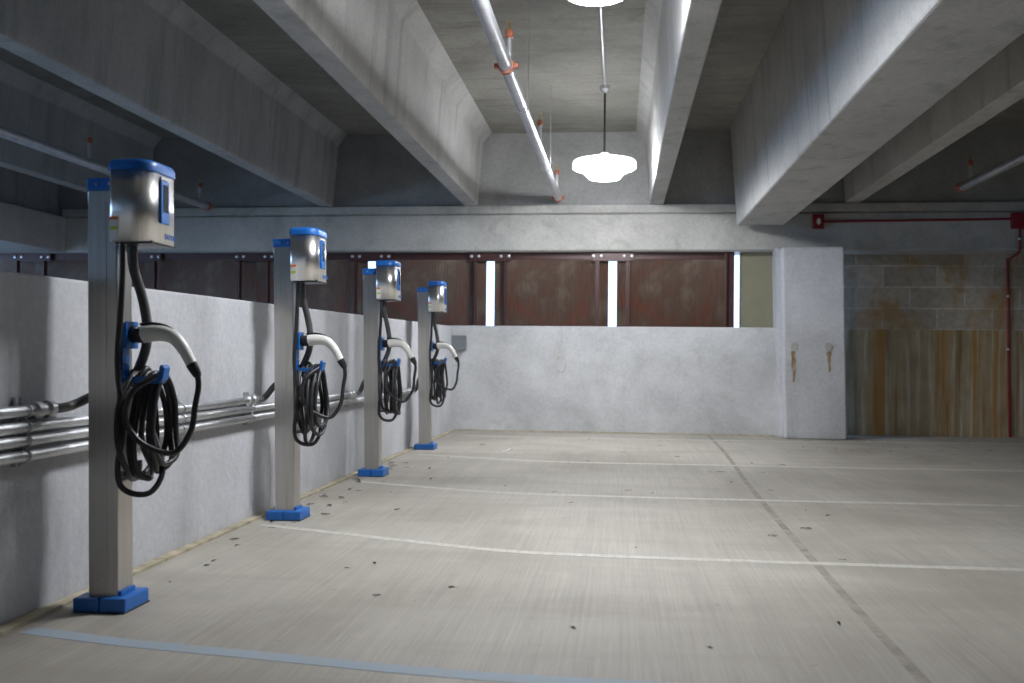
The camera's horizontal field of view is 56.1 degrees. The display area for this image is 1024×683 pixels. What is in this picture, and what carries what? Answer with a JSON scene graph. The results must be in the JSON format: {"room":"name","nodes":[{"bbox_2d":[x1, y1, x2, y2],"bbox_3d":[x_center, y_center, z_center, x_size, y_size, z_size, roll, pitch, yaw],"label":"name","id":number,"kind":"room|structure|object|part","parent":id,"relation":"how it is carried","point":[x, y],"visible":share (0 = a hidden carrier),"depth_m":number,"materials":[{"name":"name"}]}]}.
{"room":"parking garage","nodes":[
{"label":"parking garage","id":0,"kind":"room"},
{"bbox_2d":[0,271,452,624],"bbox_3d":[-1.838,0.412,6.138,0.180,1.510,15.800,0,-1,6],"label":"wall","id":1,"kind":"structure","parent":0,"point":[224,476],"depth_m":5.27,"materials":[{"name":"concrete"}]},
{"bbox_2d":[11,397,32,466],"bbox_3d":[-1.966,0.364,3.859,0.083,0.280,0.036,0,-1,6],"label":"strap","id":2,"kind":"object","parent":1,"relation":"attached to","point":[16,401],"visible":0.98,"depth_m":3.85,"materials":[{"name":"metal"}]},
{"bbox_2d":[0,393,87,418],"bbox_3d":[-2.093,0.223,2.012,0.210,0.132,4.538,0,-1,6],"label":"conduit","id":3,"kind":"object","parent":1,"relation":"attached to","point":[47,408],"visible":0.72,"depth_m":3.93,"materials":[{"name":"metal"}]},
{"bbox_2d":[0,382,274,435],"bbox_3d":[-1.987,0.287,3.131,0.172,0.167,6.786,0,-1,6],"label":"conduit","id":4,"kind":"object","parent":1,"relation":"attached to","point":[55,423],"visible":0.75,"depth_m":4.21,"materials":[{"name":"metal"}]},
{"bbox_2d":[173,399,186,437],"bbox_3d":[-1.812,0.420,5.230,0.083,0.210,0.036,0,-1,6],"label":"strap","id":5,"kind":"object","parent":1,"relation":"attached to","point":[177,399],"visible":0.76,"depth_m":5.22,"materials":[{"name":"metal"}]},
{"bbox_2d":[0,380,363,449],"bbox_3d":[-1.867,0.351,4.278,0.154,0.182,9.095,0,-1,6],"label":"conduit","id":6,"kind":"object","parent":1,"relation":"attached to","point":[55,436],"visible":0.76,"depth_m":4.28,"materials":[{"name":"metal"}]},
{"bbox_2d":[0,378,417,465],"bbox_3d":[-1.740,0.415,5.495,0.135,0.212,11.543,0,-1,6],"label":"conduit","id":7,"kind":"object","parent":1,"relation":"attached to","point":[56,450],"visible":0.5,"depth_m":4.30,"materials":[{"name":"metal"}]},
{"bbox_2d":[243,392,255,424],"bbox_3d":[-1.701,0.435,6.223,0.083,0.210,0.036,0,-1,6],"label":"strap","id":8,"kind":"object","parent":1,"relation":"attached to","point":[244,393],"visible":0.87,"depth_m":6.22,"materials":[{"name":"metal"}]},
{"bbox_2d":[344,389,353,405],"bbox_3d":[-1.444,0.499,8.508,0.083,0.150,0.036,0,-1,6],"label":"strap","id":9,"kind":"object","parent":1,"relation":"attached to","point":[346,390],"visible":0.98,"depth_m":8.50,"materials":[{"name":"metal"}]},
{"bbox_2d":[0,429,1023,682],"bbox_3d":[-2.490,1.284,4.790,22.000,0.315,23.000,0,-1,6],"label":"floor","id":10,"kind":"structure","parent":0,"point":[928,587],"depth_m":4.80,"materials":[{"name":"concrete"}]},
{"bbox_2d":[72,159,201,614],"bbox_3d":[-1.582,0.191,4.163,0.523,1.905,0.374,-1,-1,6],"label":"station","id":11,"kind":"object","parent":10,"relation":"on","point":[130,210],"visible":1,"depth_m":4.08,"materials":[{"name":"silver plastic"}]},
{"bbox_3d":[-1.732,0.243,4.140,0.131,1.775,0.129,-1,-1,6],"label":"post","id":12,"kind":"part","parent":11,"relation":"part of","materials":[{"name":"metal"}]},
{"bbox_3d":[-1.721,1.140,4.127,0.233,0.008,0.220,-1,-1,6],"label":"plate","id":13,"kind":"part","parent":11,"relation":"part of","materials":[{"name":"black plastic"}]},
{"bbox_2d":[128,326,136,342],"bbox_3d":[-1.629,-0.030,4.134,0.013,0.076,0.076,-1,-1,6],"label":"socket","id":14,"kind":"object","parent":11,"relation":"attached to","point":[131,329],"depth_m":4.10,"materials":[{"name":"black plastic"}]},
{"bbox_3d":[-1.583,-0.739,4.129,0.182,0.047,0.280,-1,-1,6],"label":"lid","id":15,"kind":"part","parent":11,"relation":"part of","materials":[{"name":"blue plastic"}]},
{"bbox_3d":[-1.574,0.122,4.168,0.184,1.087,0.371,-1,-1,6],"label":"charging cord","id":16,"kind":"part","parent":11,"relation":"part of","materials":[{"name":"black rubber"}]},
{"bbox_3d":[-1.476,0.310,4.050,0.314,0.345,0.076,1,-1,-20],"label":"connector cord","id":17,"kind":"part","parent":11,"relation":"part of","materials":[{"name":"black rubber"}]},
{"bbox_2d":[265,227,346,521],"bbox_3d":[-1.348,0.217,6.416,0.523,1.920,0.375,-1,-1,6],"label":"station","id":18,"kind":"object","parent":10,"relation":"on","point":[299,260],"visible":1,"depth_m":6.33,"materials":[{"name":"silver plastic"}]},
{"bbox_3d":[-1.497,0.270,6.393,0.131,1.789,0.129,-1,-1,6],"label":"post","id":19,"kind":"part","parent":18,"relation":"part of","materials":[{"name":"metal"}]},
{"bbox_3d":[-1.487,1.174,6.379,0.233,0.008,0.220,-1,-1,6],"label":"plate","id":20,"kind":"part","parent":18,"relation":"part of","materials":[{"name":"black plastic"}]},
{"bbox_3d":[-1.349,-0.720,6.382,0.182,0.047,0.280,-1,-1,6],"label":"lid","id":21,"kind":"part","parent":18,"relation":"part of","materials":[{"name":"blue plastic"}]},
{"bbox_3d":[-1.341,0.148,6.419,0.182,1.095,0.375,-1,-1,6],"label":"charging cord","id":22,"kind":"part","parent":18,"relation":"part of","materials":[{"name":"black rubber"}]},
{"bbox_3d":[-1.240,0.337,6.302,0.310,0.349,0.075,1,-1,-21],"label":"connector cord","id":23,"kind":"part","parent":18,"relation":"part of","materials":[{"name":"black rubber"}]},
{"bbox_2d":[358,260,416,476],"bbox_3d":[-1.115,0.244,8.714,0.519,1.936,0.379,-1,-1,6],"label":"station","id":24,"kind":"object","parent":10,"relation":"on","point":[382,283],"visible":1,"depth_m":8.63,"materials":[{"name":"silver plastic"}]},
{"bbox_3d":[-1.262,0.297,8.691,0.131,1.803,0.129,-1,-1,6],"label":"post","id":25,"kind":"part","parent":24,"relation":"part of","materials":[{"name":"metal"}]},
{"bbox_3d":[-1.114,-0.700,8.680,0.182,0.048,0.280,-1,-1,6],"label":"lid","id":26,"kind":"part","parent":24,"relation":"part of","materials":[{"name":"blue plastic"}]},
{"bbox_3d":[-1.102,0.174,8.715,0.189,1.104,0.384,-1,-1,6],"label":"charging cord","id":27,"kind":"part","parent":24,"relation":"part of","materials":[{"name":"black rubber"}]},
{"bbox_3d":[-1.005,0.370,8.601,0.310,0.362,0.075,1,-1,-22],"label":"connector cord","id":28,"kind":"part","parent":24,"relation":"part of","materials":[{"name":"black rubber"}]},
{"bbox_2d":[414,281,459,449],"bbox_3d":[-0.864,0.279,11.163,0.519,1.939,0.378,-1,-1,6],"label":"station","id":29,"kind":"object","parent":10,"relation":"on","point":[432,298],"visible":1,"depth_m":11.07,"materials":[{"name":"silver plastic"}]},
{"bbox_3d":[-1.011,0.332,11.138,0.131,1.807,0.129,-1,-1,6],"label":"post","id":30,"kind":"part","parent":29,"relation":"part of","materials":[{"name":"metal"}]},
{"bbox_3d":[-0.863,-0.667,11.127,0.182,0.048,0.280,-1,-1,6],"label":"lid","id":31,"kind":"part","parent":29,"relation":"part of","materials":[{"name":"blue plastic"}]},
{"bbox_3d":[-0.850,0.209,11.178,0.188,1.106,0.354,-1,-1,6],"label":"charging cord","id":32,"kind":"part","parent":29,"relation":"part of","materials":[{"name":"black rubber"}]},
{"bbox_3d":[-0.752,0.394,11.046,0.309,0.341,0.076,1,-1,-19],"label":"connector cord","id":33,"kind":"part","parent":29,"relation":"part of","materials":[{"name":"black rubber"}]},
{"bbox_2d":[780,247,846,439],"bbox_3d":[4.127,0.025,13.287,0.861,2.605,0.632,0,-1,6],"label":"column","id":34,"kind":"structure","parent":10,"relation":"on","point":[812,302],"depth_m":12.99,"materials":[{"name":"concrete"}]},
{"bbox_2d":[0,0,1023,138],"bbox_3d":[-2.534,-3.334,4.059,22.000,0.270,21.400,0,-1,6],"label":"ceiling","id":35,"kind":"structure","parent":0,"point":[565,50],"depth_m":10.60,"materials":[{"name":"concrete"}]},
{"bbox_2d":[0,166,64,253],"bbox_3d":[-8.675,-2.386,4.781,1.450,1.730,21.290,0,-1,6],"label":"beam","id":36,"kind":"structure","parent":35,"relation":"attached to","point":[32,220],"depth_m":13.97,"materials":[{"name":"concrete"}]},
{"bbox_2d":[0,61,161,192],"bbox_3d":[-6.742,-2.711,4.267,0.598,1.075,20.690,0,-1,6],"label":"ceiling beam","id":37,"kind":"structure","parent":35,"relation":"attached to","point":[31,106],"depth_m":12.10,"materials":[{"name":"concrete"}]},
{"bbox_2d":[0,125,212,210],"bbox_3d":[-5.342,-2.611,6.427,0.200,1.157,15.500,0,-1,6],"label":"pipe","id":38,"kind":"object","parent":35,"relation":"hanging from","point":[6,133],"visible":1,"depth_m":10.61,"materials":[{"name":"silver metal"}]},
{"bbox_2d":[0,0,346,206],"bbox_3d":[-3.890,-2.687,3.945,0.598,1.075,20.690,0,-1,6],"label":"ceiling beam","id":39,"kind":"structure","parent":35,"relation":"attached to","point":[161,62],"depth_m":9.23,"materials":[{"name":"concrete"}]},
{"bbox_2d":[253,0,491,205],"bbox_3d":[-1.744,-2.669,3.704,0.598,1.075,20.690,0,-1,6],"label":"ceiling beam","id":40,"kind":"structure","parent":35,"relation":"attached to","point":[387,55],"depth_m":8.92,"materials":[{"name":"concrete"}]},
{"bbox_2d":[472,0,564,201],"bbox_3d":[-0.437,-2.653,3.964,0.192,1.043,19.700,0,-1,6],"label":"pipe","id":41,"kind":"object","parent":35,"relation":"hanging from","point":[505,65],"visible":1,"depth_m":7.91,"materials":[{"name":"silver metal"}]},
{"bbox_3d":[0.094,-2.582,8.684,0.120,1.043,0.010,0,-1,6],"label":"hanger rod","id":42,"kind":"part","parent":41,"relation":"part of","materials":[{"name":"metal"}]},
{"bbox_3d":[0.407,-2.540,11.466,0.120,1.043,0.010,0,-1,6],"label":"hanger rod","id":43,"kind":"part","parent":41,"relation":"part of","materials":[{"name":"metal"}]},
{"bbox_2d":[569,0,621,5],"bbox_3d":[0.501,-2.588,5.639,0.752,1.113,0.752,0,-1,6],"label":"pendant light","id":44,"kind":"object","parent":35,"relation":"hanging from","point":[581,2],"visible":1,"depth_m":5.75,"materials":[{"name":"white"}]},
{"bbox_2d":[599,6,605,85],"bbox_3d":[0.131,-3.173,2.751,0.028,0.028,17.400,0,-1,6],"label":"conduit","id":45,"kind":"object","parent":35,"relation":"attached to","point":[600,7],"visible":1,"depth_m":9.84,"materials":[{"name":"metal"}]},
{"bbox_2d":[573,85,635,180],"bbox_3d":[1.109,-2.500,11.487,0.752,1.113,0.752,0,-1,6],"label":"pendant light","id":46,"kind":"object","parent":35,"relation":"hanging from","point":[604,166],"visible":1,"depth_m":11.29,"materials":[{"name":"white"}]},
{"bbox_3d":[1.110,-2.626,11.489,0.026,0.745,0.026,0,-1,6],"label":"stem","id":47,"kind":"part","parent":46,"relation":"part of","materials":[{"name":"metal"}]},
{"bbox_2d":[636,0,721,203],"bbox_3d":[0.909,-2.646,3.405,0.598,1.075,20.690,0,-1,6],"label":"ceiling beam","id":48,"kind":"structure","parent":35,"relation":"attached to","point":[677,34],"depth_m":8.70,"materials":[{"name":"concrete"}]},
{"bbox_2d":[730,0,1023,224],"bbox_3d":[2.298,-2.468,3.150,0.818,1.410,20.500,0,-1,6],"label":"ceiling beam","id":49,"kind":"structure","parent":35,"relation":"attached to","point":[835,81],"depth_m":7.46,"materials":[{"name":"concrete"}]},
{"bbox_2d":[844,33,1023,202],"bbox_3d":[3.592,-2.623,3.103,0.598,1.075,20.690,0,-1,6],"label":"ceiling beam","id":50,"kind":"structure","parent":35,"relation":"attached to","point":[998,84],"depth_m":9.26,"materials":[{"name":"concrete"}]},
{"bbox_2d":[954,151,1023,192],"bbox_3d":[4.924,-2.558,4.924,0.200,1.097,14.810,0,-1,6],"label":"pipe","id":51,"kind":"object","parent":35,"relation":"hanging from","point":[963,186],"visible":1,"depth_m":11.31,"materials":[{"name":"silver metal"}]},
{"bbox_2d":[59,125,1023,209],"bbox_3d":[-1.374,-2.513,14.413,22.000,1.060,0.540,0,-1,6],"label":"wall","id":52,"kind":"structure","parent":0,"point":[377,170],"depth_m":13.92,"materials":[{"name":"concrete"}]},
{"bbox_2d":[62,202,1023,216],"bbox_3d":[1.317,-1.903,13.785,16.500,0.118,0.048,0,-1,6],"label":"trim","id":53,"kind":"structure","parent":52,"relation":"attached to","point":[896,206],"depth_m":13.81,"materials":[{"name":"concrete"}]},
{"bbox_2d":[65,211,1023,254],"bbox_3d":[1.346,-1.625,14.064,16.500,0.670,0.600,0,-1,6],"label":"beam","id":54,"kind":"structure","parent":52,"relation":"attached to","point":[574,232],"depth_m":13.78,"materials":[{"name":"concrete"}]},
{"bbox_2d":[812,212,1023,249],"bbox_3d":[5.591,-1.511,13.231,2.815,0.515,0.082,0,-1,6],"label":"conduit","id":55,"kind":"object","parent":54,"relation":"attached to","point":[1017,218],"visible":1,"depth_m":13.19,"materials":[{"name":"red metal"}]},
{"bbox_2d":[447,325,776,435],"bbox_3d":[-4.312,0.499,14.466,16.200,1.520,0.202,0,-1,6],"label":"wall","id":56,"kind":"structure","parent":0,"point":[698,380],"depth_m":13.71,"materials":[{"name":"concrete"}]},
{"bbox_2d":[0,254,34,274],"bbox_3d":[-8.309,-0.834,15.025,1.787,1.280,0.045,0,-1,6],"label":"mesh screen","id":57,"kind":"object","parent":56,"relation":"attached to","point":[6,260],"visible":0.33,"depth_m":14.96,"materials":[{"name":"brown paint"}]},
{"bbox_3d":[-8.305,-1.324,15.017,1.779,0.100,0.015,0,-1,6],"label":"frame rail","id":58,"kind":"part","parent":57,"relation":"part of","materials":[{"name":"brown metal"}]},
{"bbox_2d":[13,253,50,275],"bbox_3d":[-7.431,-0.833,14.828,0.620,1.110,0.060,0,-1,6],"label":"bracket","id":59,"kind":"object","parent":56,"relation":"attached to","point":[17,257],"visible":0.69,"depth_m":14.84,"materials":[{"name":"metal"}]},
{"bbox_3d":[-7.424,-1.310,14.854,0.620,0.155,0.020,0,-1,6],"label":"plate","id":60,"kind":"part","parent":59,"relation":"part of","materials":[{"name":"brown paint"}]},
{"bbox_2d":[35,253,143,286],"bbox_3d":[-6.533,-0.819,14.825,1.787,1.280,0.045,0,-1,6],"label":"mesh screen","id":61,"kind":"object","parent":56,"relation":"attached to","point":[74,266],"visible":0.24,"depth_m":14.86,"materials":[{"name":"brown paint"}]},
{"bbox_3d":[-6.529,-1.309,14.817,1.779,0.100,0.015,0,-1,6],"label":"frame rail","id":62,"kind":"part","parent":61,"relation":"part of","materials":[{"name":"brown metal"}]},
{"bbox_2d":[137,253,161,289],"bbox_3d":[-5.656,-0.818,14.628,0.620,1.110,0.060,0,-1,6],"label":"bracket","id":63,"kind":"object","parent":56,"relation":"attached to","point":[142,257],"visible":0.38,"depth_m":14.62,"materials":[{"name":"brown metal"}]},
{"bbox_3d":[-5.649,-1.295,14.654,0.620,0.155,0.020,0,-1,6],"label":"plate","id":64,"kind":"part","parent":63,"relation":"part of","materials":[{"name":"brown paint"}]},
{"bbox_2d":[144,253,255,301],"bbox_3d":[-4.757,-0.804,14.625,1.787,1.280,0.045,0,-1,6],"label":"mesh screen","id":65,"kind":"object","parent":56,"relation":"attached to","point":[205,274],"visible":0.4,"depth_m":14.61,"materials":[{"name":"brown paint"}]},
{"bbox_3d":[-4.754,-1.294,14.617,1.779,0.100,0.015,0,-1,6],"label":"frame rail","id":66,"kind":"part","parent":65,"relation":"part of","materials":[{"name":"brown metal"}]},
{"bbox_2d":[235,253,273,303],"bbox_3d":[-3.880,-0.803,14.428,0.620,1.110,0.060,0,-1,6],"label":"bracket","id":67,"kind":"object","parent":56,"relation":"attached to","point":[239,257],"visible":0.76,"depth_m":14.44,"materials":[{"name":"metal"}]},
{"bbox_3d":[-3.873,-1.280,14.454,0.620,0.155,0.020,0,-1,6],"label":"plate","id":68,"kind":"part","parent":67,"relation":"part of","materials":[{"name":"brown paint"}]},
{"bbox_2d":[256,253,367,314],"bbox_3d":[-3.011,-0.789,14.428,1.727,1.280,0.045,0,-1,6],"label":"mesh screen","id":69,"kind":"object","parent":56,"relation":"attached to","point":[337,295],"visible":0.31,"depth_m":14.38,"materials":[{"name":"brown paint"}]},
{"bbox_3d":[-3.008,-1.279,14.420,1.719,0.100,0.015,0,-1,6],"label":"frame rail","id":70,"kind":"part","parent":69,"relation":"part of","materials":[{"name":"brown metal"}]},
{"bbox_2d":[350,252,390,313],"bbox_3d":[-2.104,-0.788,14.228,0.620,1.110,0.060,0,-1,6],"label":"bracket","id":71,"kind":"object","parent":56,"relation":"attached to","point":[355,257],"visible":0.61,"depth_m":14.25,"materials":[{"name":"brown metal"}]},
{"bbox_3d":[-2.097,-1.265,14.254,0.620,0.155,0.020,0,-1,6],"label":"plate","id":72,"kind":"part","parent":71,"relation":"part of","materials":[{"name":"brown paint"}]},
{"bbox_2d":[382,253,486,325],"bbox_3d":[-1.206,-0.774,14.225,1.667,1.280,0.045,0,-1,6],"label":"metal panel","id":73,"kind":"object","parent":56,"relation":"attached to","point":[417,269],"visible":0.4,"depth_m":14.19,"materials":[{"name":"brown paint"}]},
{"bbox_3d":[-1.202,-1.264,14.217,1.659,0.100,0.015,0,-1,6],"label":"frame rail","id":74,"kind":"part","parent":73,"relation":"part of","materials":[{"name":"brown metal"}]},
{"bbox_3d":[-1.213,-0.206,14.202,1.659,0.105,0.015,0,-1,6],"label":"frame rail","id":75,"kind":"part","parent":73,"relation":"part of","materials":[{"name":"metal"}]},
{"bbox_2d":[452,335,466,349],"bbox_3d":[-0.778,0.017,13.913,0.240,0.210,0.105,0,-1,6],"label":"junction box","id":76,"kind":"object","parent":56,"relation":"attached to","point":[459,342],"visible":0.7,"depth_m":13.86,"materials":[{"name":"grey metal"}]},
{"bbox_2d":[469,252,510,325],"bbox_3d":[-0.329,-0.772,14.028,0.620,1.110,0.060,0,-1,6],"label":"bracket","id":77,"kind":"object","parent":56,"relation":"attached to","point":[473,256],"visible":1,"depth_m":14.03,"materials":[{"name":"brown metal"}]},
{"bbox_3d":[-0.322,-1.250,14.054,0.620,0.155,0.020,0,-1,6],"label":"plate","id":78,"kind":"part","parent":77,"relation":"part of","materials":[{"name":"brown paint"}]},
{"bbox_2d":[494,252,608,326],"bbox_3d":[0.570,-0.758,14.025,1.667,1.280,0.045,0,-1,6],"label":"metal panel","id":79,"kind":"object","parent":56,"relation":"attached to","point":[557,288],"visible":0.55,"depth_m":14.02,"materials":[{"name":"brown paint"}]},
{"bbox_3d":[0.563,-0.191,14.002,1.659,0.105,0.015,0,-1,6],"label":"frame rail","id":80,"kind":"part","parent":79,"relation":"part of","materials":[{"name":"brown metal"}]},
{"bbox_3d":[0.573,-1.249,14.017,1.659,0.100,0.015,0,-1,6],"label":"frame rail","id":81,"kind":"part","parent":79,"relation":"part of","materials":[{"name":"brown metal"}]},
{"bbox_2d":[591,252,633,326],"bbox_3d":[1.447,-0.757,13.828,0.620,1.110,0.060,0,-1,6],"label":"bracket","id":82,"kind":"object","parent":56,"relation":"attached to","point":[595,256],"visible":1,"depth_m":13.83,"materials":[{"name":"brown metal"}]},
{"bbox_3d":[1.454,-1.234,13.854,0.620,0.155,0.020,0,-1,6],"label":"plate","id":83,"kind":"part","parent":82,"relation":"part of","materials":[{"name":"brown paint"}]},
{"bbox_2d":[616,252,728,326],"bbox_3d":[2.346,-0.743,13.825,1.667,1.280,0.045,0,-1,6],"label":"metal panel","id":84,"kind":"object","parent":56,"relation":"attached to","point":[668,289],"visible":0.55,"depth_m":13.82,"materials":[{"name":"brown paint"}]},
{"bbox_3d":[2.338,-0.176,13.802,1.659,0.105,0.015,0,-1,6],"label":"frame rail","id":85,"kind":"part","parent":84,"relation":"part of","materials":[{"name":"brown metal"}]},
{"bbox_3d":[2.349,-1.234,13.817,1.659,0.100,0.015,0,-1,6],"label":"frame rail","id":86,"kind":"part","parent":84,"relation":"part of","materials":[{"name":"brown metal"}]},
{"bbox_2d":[725,252,734,326],"bbox_3d":[3.103,-0.743,13.682,0.130,1.090,0.060,0,-1,6],"label":"post","id":87,"kind":"object","parent":56,"relation":"on","point":[729,286],"visible":0.83,"depth_m":13.69,"materials":[{"name":"metal"}]},
{"bbox_2d":[739,252,772,327],"bbox_3d":[3.590,-0.723,13.702,0.685,1.300,0.050,0,-1,6],"label":"panel","id":88,"kind":"object","parent":56,"relation":"attached to","point":[755,268],"visible":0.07,"depth_m":13.71,"materials":[{"name":"metal"}]},
{"bbox_3d":[3.257,-0.725,13.739,0.015,1.300,0.050,0,-1,6],"label":"edge trim","id":89,"kind":"part","parent":88,"relation":"part of","materials":[{"name":"metal"}]},
{"bbox_2d":[772,248,782,436],"bbox_3d":[3.721,0.016,13.465,0.105,2.620,0.390,0,-1,6],"label":"trim","id":90,"kind":"structure","parent":56,"relation":"attached to","point":[776,253],"depth_m":13.29,"materials":[{"name":"concrete"}]},
{"bbox_2d":[844,254,1023,437],"bbox_3d":[7.027,0.052,13.701,5.100,2.620,0.200,0,-1,6],"label":"wall","id":91,"kind":"structure","parent":0,"point":[947,383],"depth_m":13.72,"materials":[{"name":"brown concrete"}]},
{"bbox_2d":[1006,251,1020,436],"bbox_3d":[6.958,0.055,13.334,0.073,2.584,0.553,0,-1,15],"label":"conduit","id":92,"kind":"object","parent":91,"relation":"attached to","point":[1018,252],"visible":1,"depth_m":13.56,"materials":[{"name":"red metal"}]}
]}

